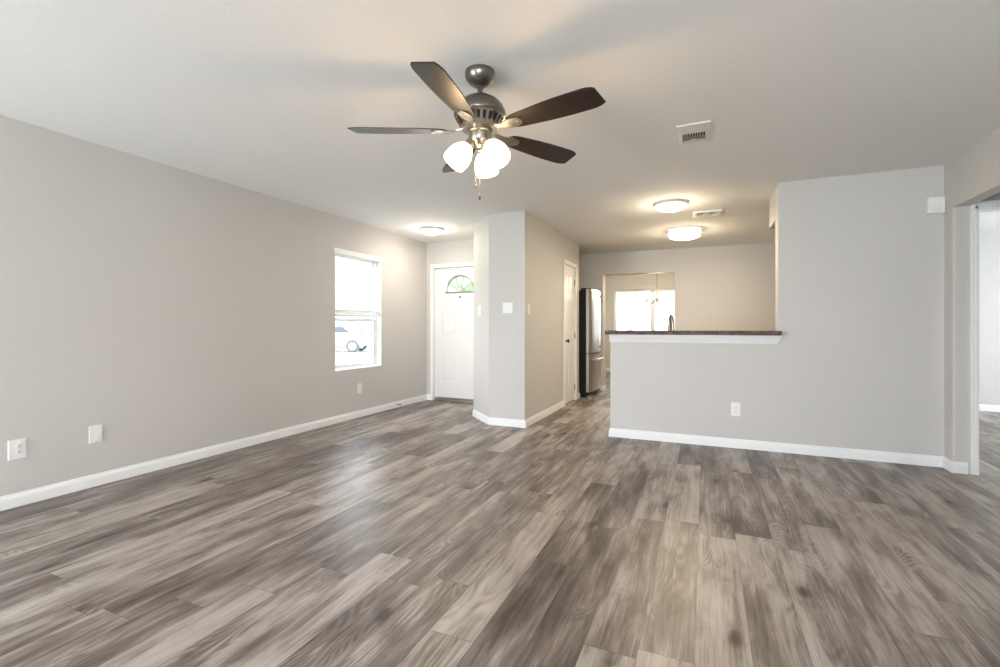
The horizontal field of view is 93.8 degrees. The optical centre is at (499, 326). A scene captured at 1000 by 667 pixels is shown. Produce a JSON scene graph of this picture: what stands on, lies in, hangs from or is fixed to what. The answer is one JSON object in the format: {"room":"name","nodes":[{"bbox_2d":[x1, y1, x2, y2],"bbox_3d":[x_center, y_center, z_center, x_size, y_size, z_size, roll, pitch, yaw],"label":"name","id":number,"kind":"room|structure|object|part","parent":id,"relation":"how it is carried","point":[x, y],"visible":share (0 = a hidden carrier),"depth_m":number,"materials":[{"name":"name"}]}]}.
{"room":"empty living room","nodes":[
{"label":"empty living room","id":0,"kind":"room"},
{"bbox_2d":[0,115,426,496],"bbox_3d":[-2.940,-0.087,3.377,0.140,2.440,8.900,0,0,24],"label":"wall","id":1,"kind":"structure","parent":0,"point":[171,310],"depth_m":3.75,"materials":[{"name":"beige paint"}]},
{"bbox_2d":[8,438,25,460],"bbox_3d":[-3.045,0.771,2.953,0.009,0.125,0.086,0,0,24],"label":"wall outlet","id":2,"kind":"object","parent":1,"relation":"attached to","point":[17,447],"visible":1,"depth_m":2.95,"materials":[{"name":"white plastic"}]},
{"bbox_2d":[89,424,101,443],"bbox_3d":[-2.879,0.763,3.333,0.008,0.125,0.080,0,0,24],"label":"blank wall plate","id":3,"kind":"object","parent":1,"relation":"attached to","point":[95,432],"visible":1,"depth_m":3.33,"materials":[{"name":"white plastic"}]},
{"bbox_2d":[0,394,429,510],"bbox_3d":[-2.844,1.090,3.335,0.070,0.086,8.620,0,0,24],"label":"baseboard","id":4,"kind":"structure","parent":1,"relation":"attached to","point":[26,497],"depth_m":3.78,"materials":[{"name":"white paint"}]},
{"bbox_2d":[335,254,380,371],"bbox_3d":[-1.826,-0.197,5.913,0.140,1.450,0.860,0,0,24],"label":"window","id":5,"kind":"structure","parent":1,"relation":"in","point":[376,321],"depth_m":6.27,"materials":[{"name":"white plastic"}]},
{"bbox_3d":[-1.872,-0.481,5.934,0.024,0.809,0.788,0,0,24],"label":"sash","id":6,"kind":"part","parent":5,"relation":"part of","materials":[{"name":"white plastic"}]},
{"bbox_3d":[-1.846,0.185,5.922,0.027,0.614,0.788,0,0,24],"label":"sash","id":7,"kind":"part","parent":5,"relation":"part of","materials":[{"name":"white plastic"}]},
{"bbox_3d":[-1.794,0.519,5.899,0.070,0.018,0.860,0,0,24],"label":"sill","id":8,"kind":"part","parent":5,"relation":"part of","materials":[{"name":"white paint"}]},
{"bbox_2d":[334,248,383,316],"bbox_3d":[-1.770,-0.527,5.889,0.080,0.797,0.884,0,0,24],"label":"window blind","id":9,"kind":"object","parent":5,"relation":"attached to","point":[339,251],"visible":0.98,"depth_m":5.83,"materials":[{"name":"white plastic"}]},
{"bbox_3d":[-1.790,-0.520,5.897,0.029,0.743,0.622,0,0,24],"label":"ladder cord","id":10,"kind":"part","parent":9,"relation":"part of","materials":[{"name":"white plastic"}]},
{"bbox_3d":[-1.790,-0.142,5.897,0.026,0.026,0.836,0,0,24],"label":"rail","id":11,"kind":"part","parent":9,"relation":"part of","materials":[{"name":"white plastic"}]},
{"bbox_2d":[357,383,361,393],"bbox_3d":[-1.761,0.771,5.877,0.009,0.125,0.078,0,0,24],"label":"wall outlet","id":12,"kind":"object","parent":1,"relation":"attached to","point":[359,385],"visible":1,"depth_m":5.87,"materials":[{"name":"white plastic"}]},
{"bbox_2d":[427,239,473,393],"bbox_3d":[-0.538,-0.087,7.106,1.260,2.440,0.140,0,0,24],"label":"wall","id":13,"kind":"structure","parent":0,"point":[459,251],"depth_m":7.18,"materials":[{"name":"beige paint"}]},
{"bbox_2d":[430,262,473,399],"bbox_3d":[-0.593,0.083,7.118,1.000,2.100,0.162,0,0,24],"label":"trim","id":14,"kind":"structure","parent":13,"relation":"attached to","point":[433,267],"depth_m":7.24,"materials":[{"name":"white paint"}]},
{"bbox_2d":[433,267,473,402],"bbox_3d":[-0.613,0.115,7.096,0.900,2.036,0.129,0,0,24],"label":"door","id":15,"kind":"structure","parent":13,"relation":"in","point":[454,311],"depth_m":7.14,"materials":[{"name":"white paint"}]},
{"bbox_3d":[-0.609,-0.652,7.093,0.518,0.277,0.024,0,0,24],"label":"fanlight frame","id":16,"kind":"part","parent":15,"relation":"part of","materials":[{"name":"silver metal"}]},
{"bbox_2d":[0,371,999,666],"bbox_3d":[2.935,1.183,4.096,10.320,0.100,14.940,0,0,24],"label":"floor","id":17,"kind":"structure","parent":0,"point":[426,533],"depth_m":2.32,"materials":[{"name":"grey laminate"}]},
{"bbox_2d":[579,288,603,396],"bbox_3d":[1.289,0.253,8.013,0.872,1.760,0.862,0,0,24],"label":"refrigerator","id":18,"kind":"object","parent":17,"relation":"on","point":[590,300],"visible":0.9,"depth_m":7.54,"materials":[{"name":"silver metal"}]},
{"bbox_3d":[1.596,-0.092,7.878,0.091,1.040,0.862,0,0,24],"label":"fridge door","id":19,"kind":"part","parent":18,"relation":"part of","materials":[{"name":"silver metal"}]},
{"bbox_3d":[1.596,0.746,7.878,0.091,0.605,0.862,0,0,24],"label":"freezer drawer","id":20,"kind":"part","parent":18,"relation":"part of","materials":[{"name":"silver metal"}]},
{"bbox_3d":[1.729,-0.100,8.033,0.073,0.893,0.028,0,0,24],"label":"handle","id":21,"kind":"part","parent":18,"relation":"part of","materials":[{"name":"silver metal"}]},
{"bbox_3d":[2.558,0.683,4.780,2.550,0.900,0.600,0,0,24],"label":"base cabinet","id":22,"kind":"object","parent":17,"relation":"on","visible":0},
{"bbox_2d":[668,314,673,330],"bbox_3d":[1.799,0.047,4.917,0.111,0.370,0.168,0,0,36],"label":"kitchen faucet","id":23,"kind":"object","parent":22,"relation":"on","point":[671,317],"visible":0.46,"depth_m":4.89,"materials":[{"name":"silver metal"}]},
{"bbox_2d":[0,0,999,275],"bbox_3d":[2.935,-1.357,4.096,10.320,0.100,14.940,0,0,24],"label":"ceiling","id":24,"kind":"structure","parent":0,"point":[261,96],"depth_m":2.60,"materials":[{"name":"white paint"}]},
{"bbox_2d":[419,226,443,234],"bbox_3d":[-0.911,-1.266,6.232,0.330,0.082,0.330,0,0,24],"label":"ceiling light","id":25,"kind":"object","parent":24,"relation":"attached to","point":[428,230],"visible":1,"depth_m":6.13,"materials":[{"name":"beige glass"}]},
{"bbox_2d":[348,62,605,199],"bbox_3d":[-0.092,-0.975,2.367,1.266,0.664,1.249,0,0,24],"label":"ceiling fan","id":26,"kind":"object","parent":24,"relation":"hanging from","point":[480,116],"visible":1,"depth_m":2.31,"materials":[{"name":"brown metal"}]},
{"bbox_3d":[-0.515,-1.003,2.393,0.495,0.006,0.140,0,12,-1],"label":"blade","id":27,"kind":"part","parent":26,"relation":"part of","materials":[{"name":"brown wood"}]},
{"bbox_3d":[-0.223,-1.003,2.005,0.140,0.006,0.495,13,4,17],"label":"blade","id":28,"kind":"part","parent":26,"relation":"part of","materials":[{"name":"brown wood"}]},
{"bbox_3d":[-0.215,-0.863,2.365,0.139,0.148,0.137,0,0,24],"label":"lamp shade","id":29,"kind":"part","parent":26,"relation":"part of","materials":[{"name":"white glass"}]},
{"bbox_3d":[-0.237,-1.003,2.790,0.140,0.006,0.495,-13,4,-19],"label":"blade","id":30,"kind":"part","parent":26,"relation":"part of","materials":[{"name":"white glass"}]},
{"bbox_3d":[-0.126,-0.830,2.406,0.001,0.165,0.001,0,0,24],"label":"pull chain","id":31,"kind":"part","parent":26,"relation":"part of","materials":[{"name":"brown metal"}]},
{"bbox_3d":[-0.074,-0.863,2.510,0.128,0.148,0.143,0,0,24],"label":"lamp shade","id":32,"kind":"part","parent":26,"relation":"part of","materials":[{"name":"white glass"}]},
{"bbox_3d":[-0.034,-0.883,2.332,0.074,0.084,0.053,0,0,24],"label":"bulb","id":33,"kind":"part","parent":26,"relation":"part of","materials":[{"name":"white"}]},
{"bbox_3d":[-0.020,-0.863,2.320,0.142,0.148,0.130,0,0,24],"label":"lamp shade","id":34,"kind":"part","parent":26,"relation":"part of","materials":[{"name":"white glass"}]},
{"bbox_3d":[0.227,-1.003,2.648,0.495,0.006,0.140,0,-12,-37],"label":"blade","id":35,"kind":"part","parent":26,"relation":"part of","materials":[{"name":"brown wood"}]},
{"bbox_3d":[0.235,-1.003,2.163,0.495,0.006,0.140,0,-12,35],"label":"blade","id":36,"kind":"part","parent":26,"relation":"part of","materials":[{"name":"brown wood"}]},
{"bbox_2d":[644,291,670,303],"bbox_3d":[3.260,-0.890,9.729,0.540,0.835,0.525,0,0,24],"label":"chandelier","id":37,"kind":"object","parent":24,"relation":"hanging from","point":[648,295],"visible":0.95,"depth_m":9.66,"materials":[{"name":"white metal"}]},
{"bbox_2d":[653,199,688,211],"bbox_3d":[1.803,-1.264,4.942,0.356,0.086,0.356,0,0,24],"label":"ceiling light","id":38,"kind":"object","parent":24,"relation":"attached to","point":[667,205],"visible":1,"depth_m":4.84,"materials":[{"name":"beige glass"}]},
{"bbox_2d":[667,227,701,240],"bbox_3d":[2.496,-1.243,6.331,0.441,0.128,0.441,0,0,24],"label":"ceiling light","id":39,"kind":"object","parent":24,"relation":"attached to","point":[686,233],"visible":1,"depth_m":6.19,"materials":[{"name":"white glass"}]},
{"bbox_2d":[676,120,710,144],"bbox_3d":[1.303,-1.296,3.141,0.208,0.022,0.316,0,0,24],"label":"ceiling vent","id":40,"kind":"object","parent":24,"relation":"in","point":[698,131],"visible":1,"depth_m":3.12,"materials":[{"name":"white metal"}]},
{"bbox_2d":[693,209,721,217],"bbox_3d":[2.379,-1.300,5.367,0.300,0.014,0.250,0,0,24],"label":"ceiling vent","id":41,"kind":"object","parent":24,"relation":"in","point":[719,211],"visible":1,"depth_m":5.34,"materials":[{"name":"white metal"}]},
{"bbox_2d":[474,211,578,419],"bbox_3d":[0.387,-0.087,6.556,0.847,2.440,2.464,0,0,24],"label":"wall","id":42,"kind":"structure","parent":0,"point":[518,257],"depth_m":5.46,"materials":[{"name":"beige paint"}]},
{"bbox_2d":[503,302,512,312],"bbox_3d":[0.085,-0.217,5.333,0.121,0.122,0.018,0,0,24],"label":"light switch","id":43,"kind":"object","parent":42,"relation":"attached to","point":[507,307],"visible":1,"depth_m":5.33,"materials":[{"name":"white plastic"}]},
{"bbox_2d":[472,401,563,427],"bbox_3d":[0.114,1.090,6.162,1.059,0.086,1.551,0,0,24],"label":"baseboard","id":44,"kind":"structure","parent":42,"relation":"attached to","point":[488,420],"depth_m":5.44,"materials":[{"name":"white paint"}]},
{"bbox_2d":[565,265,574,403],"bbox_3d":[1.053,0.108,6.996,0.104,2.030,0.609,0,0,24],"label":"door","id":45,"kind":"structure","parent":42,"relation":"in","point":[569,271],"depth_m":7.01,"materials":[{"name":"white paint"}]},
{"bbox_2d":[563,259,576,405],"bbox_3d":[1.030,0.082,7.002,0.072,2.102,0.724,0,0,24],"label":"trim","id":46,"kind":"structure","parent":42,"relation":"attached to","point":[565,262],"depth_m":7.27,"materials":[{"name":"white paint"}]},
{"bbox_2d":[605,273,674,367],"bbox_3d":[4.520,-0.087,11.307,4.344,2.440,0.140,0,0,24],"label":"wall","id":47,"kind":"structure","parent":0,"point":[666,280],"depth_m":11.85,"materials":[{"name":"beige paint"}]},
{"bbox_2d":[615,289,665,329],"bbox_3d":[3.796,-0.237,11.603,1.940,1.380,0.160,0,0,24],"label":"window","id":48,"kind":"structure","parent":47,"relation":"in","point":[652,306],"depth_m":11.62,"materials":[{"name":"white plastic"}]},
{"bbox_2d":[615,290,651,329],"bbox_3d":[3.351,-0.256,11.778,0.901,1.318,0.034,0,0,24],"label":"window blind","id":49,"kind":"object","parent":48,"relation":"attached to","point":[644,291],"visible":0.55,"depth_m":11.76,"materials":[{"name":"white plastic"}]},
{"bbox_2d":[653,289,674,328],"bbox_3d":[4.216,-0.256,11.398,0.921,1.318,0.034,0,0,24],"label":"window blind","id":50,"kind":"object","parent":48,"relation":"attached to","point":[666,289],"visible":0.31,"depth_m":11.47,"materials":[{"name":"white plastic"}]},
{"bbox_2d":[579,242,774,385],"bbox_3d":[3.028,-0.087,7.910,4.344,2.440,0.240,0,0,24],"label":"wall","id":51,"kind":"structure","parent":0,"point":[728,287],"depth_m":7.61,"materials":[{"name":"beige paint"}]},
{"bbox_2d":[599,384,605,390],"bbox_3d":[1.463,1.090,8.598,0.924,0.086,0.268,0,0,24],"label":"baseboard","id":52,"kind":"structure","parent":51,"relation":"attached to","point":[602,388],"depth_m":8.31,"materials":[{"name":"white paint"}]},
{"bbox_2d":[610,165,943,456],"bbox_3d":[2.443,-0.087,4.371,2.769,2.440,0.170,0,0,24],"label":"wall","id":53,"kind":"structure","parent":0,"point":[857,362],"depth_m":4.07,"materials":[{"name":"beige paint"}]},
{"bbox_2d":[605,330,781,335],"bbox_3d":[1.831,0.057,4.569,1.558,0.040,0.260,0,0,24],"label":"countertop","id":54,"kind":"structure","parent":53,"relation":"on","point":[619,332],"depth_m":4.45,"materials":[{"name":"brown stone"}]},
{"bbox_2d":[609,334,781,343],"bbox_3d":[1.834,0.116,4.518,1.535,0.078,0.052,0,0,24],"label":"trim","id":55,"kind":"structure","parent":53,"relation":"attached to","point":[736,339],"depth_m":4.47,"materials":[{"name":"white paint"}]},
{"bbox_2d":[731,402,739,415],"bbox_3d":[2.205,0.771,4.378,0.078,0.125,0.009,0,0,24],"label":"wall outlet","id":56,"kind":"object","parent":53,"relation":"attached to","point":[735,407],"visible":1,"depth_m":4.38,"materials":[{"name":"white plastic"}]},
{"bbox_2d":[769,190,774,228],"bbox_3d":[3.211,-1.157,4.373,1.164,0.300,0.450,0,0,24],"label":"trim","id":57,"kind":"structure","parent":53,"relation":"attached to","point":[772,199],"depth_m":4.65,"materials":[{"name":"beige paint"}]},
{"bbox_2d":[609,428,967,473],"bbox_3d":[2.387,1.090,4.279,2.778,0.086,0.160,0,0,26],"label":"baseboard","id":58,"kind":"structure","parent":53,"relation":"attached to","point":[858,454],"depth_m":4.16,"materials":[{"name":"white paint"}]},
{"bbox_2d":[926,196,944,213],"bbox_3d":[3.524,-0.982,3.784,0.110,0.130,0.036,0,0,24],"label":"door chime","id":59,"kind":"object","parent":53,"relation":"attached to","point":[934,205],"visible":1,"depth_m":3.77,"materials":[{"name":"white plastic"}]},
{"bbox_2d":[944,127,999,473],"bbox_3d":[2.136,-0.087,0.351,0.100,2.440,7.441,0,0,24],"label":"wall","id":60,"kind":"structure","parent":0,"point":[973,176],"depth_m":3.63,"materials":[{"name":"beige paint"}]},
{"bbox_2d":[970,200,999,475],"bbox_3d":[4.039,0.088,3.472,0.876,2.090,0.142,0,0,24],"label":"trim","id":61,"kind":"structure","parent":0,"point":[993,205],"depth_m":3.58,"materials":[{"name":"white paint"}]},
{"bbox_2d":[979,229,999,404],"bbox_3d":[7.011,-0.087,6.161,4.116,2.440,0.120,0,0,24],"label":"wall","id":62,"kind":"structure","parent":0,"point":[989,240],"depth_m":6.29,"materials":[{"name":"beige paint"}]},
{"bbox_2d":[979,404,999,411],"bbox_3d":[6.938,1.090,6.120,4.016,0.086,0.014,0,0,24],"label":"baseboard","id":63,"kind":"structure","parent":62,"relation":"attached to","point":[994,408],"depth_m":6.28,"materials":[{"name":"white paint"}]},
{"bbox_2d":[979,192,999,201],"bbox_3d":[5.536,-0.087,2.827,4.136,2.440,0.120,0,0,24],"label":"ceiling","id":64,"kind":"structure","parent":0,"point":[996,196],"depth_m":3.55,"materials":[{"name":"beige paint"}]},
{"label":"outside","id":65,"kind":"structure","parent":0,"visible":0},
{"bbox_2d":[335,345,371,350],"bbox_3d":[-1.114,1.403,22.333,100.000,0.100,100.000,0,0,24],"label":"ground","id":66,"kind":"structure","parent":65,"point":[337,348],"depth_m":30.74,"materials":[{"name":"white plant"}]},
{"bbox_2d":[336,321,367,332],"bbox_3d":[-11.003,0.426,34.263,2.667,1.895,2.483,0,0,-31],"label":"car","id":67,"kind":"object","parent":66,"relation":"on","point":[356,324],"visible":0.21,"depth_m":34.05,"materials":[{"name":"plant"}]},
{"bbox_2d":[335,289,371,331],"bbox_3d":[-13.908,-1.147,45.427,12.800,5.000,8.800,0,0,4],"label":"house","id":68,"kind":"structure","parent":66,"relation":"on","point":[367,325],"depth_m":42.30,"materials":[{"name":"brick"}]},
{"bbox_2d":[448,277,473,291],"bbox_3d":[-1.816,-2.715,25.116,6.292,8.246,6.134,0,0,-41],"label":"shade tree","id":69,"kind":"object","parent":66,"relation":"on","point":[466,281],"visible":0.02,"depth_m":21.92,"materials":[{"name":"plant"}]},
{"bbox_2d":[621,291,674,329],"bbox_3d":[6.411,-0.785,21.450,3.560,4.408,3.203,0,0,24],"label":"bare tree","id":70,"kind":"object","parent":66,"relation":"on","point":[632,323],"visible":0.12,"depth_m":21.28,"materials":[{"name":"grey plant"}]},
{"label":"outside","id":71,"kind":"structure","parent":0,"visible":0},
{"bbox_2d":[335,348,371,364],"bbox_3d":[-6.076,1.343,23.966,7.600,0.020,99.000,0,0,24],"label":"street","id":72,"kind":"structure","parent":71,"point":[341,356],"depth_m":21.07,"materials":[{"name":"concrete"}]},
{"bbox_2d":[335,325,371,351],"bbox_3d":[-9.127,0.623,25.312,4.526,1.419,1.820,0,0,-1],"label":"parked car","id":73,"kind":"object","parent":72,"relation":"on","point":[354,339],"visible":0.44,"depth_m":24.50,"materials":[{"name":"silver metal"}]}
]}

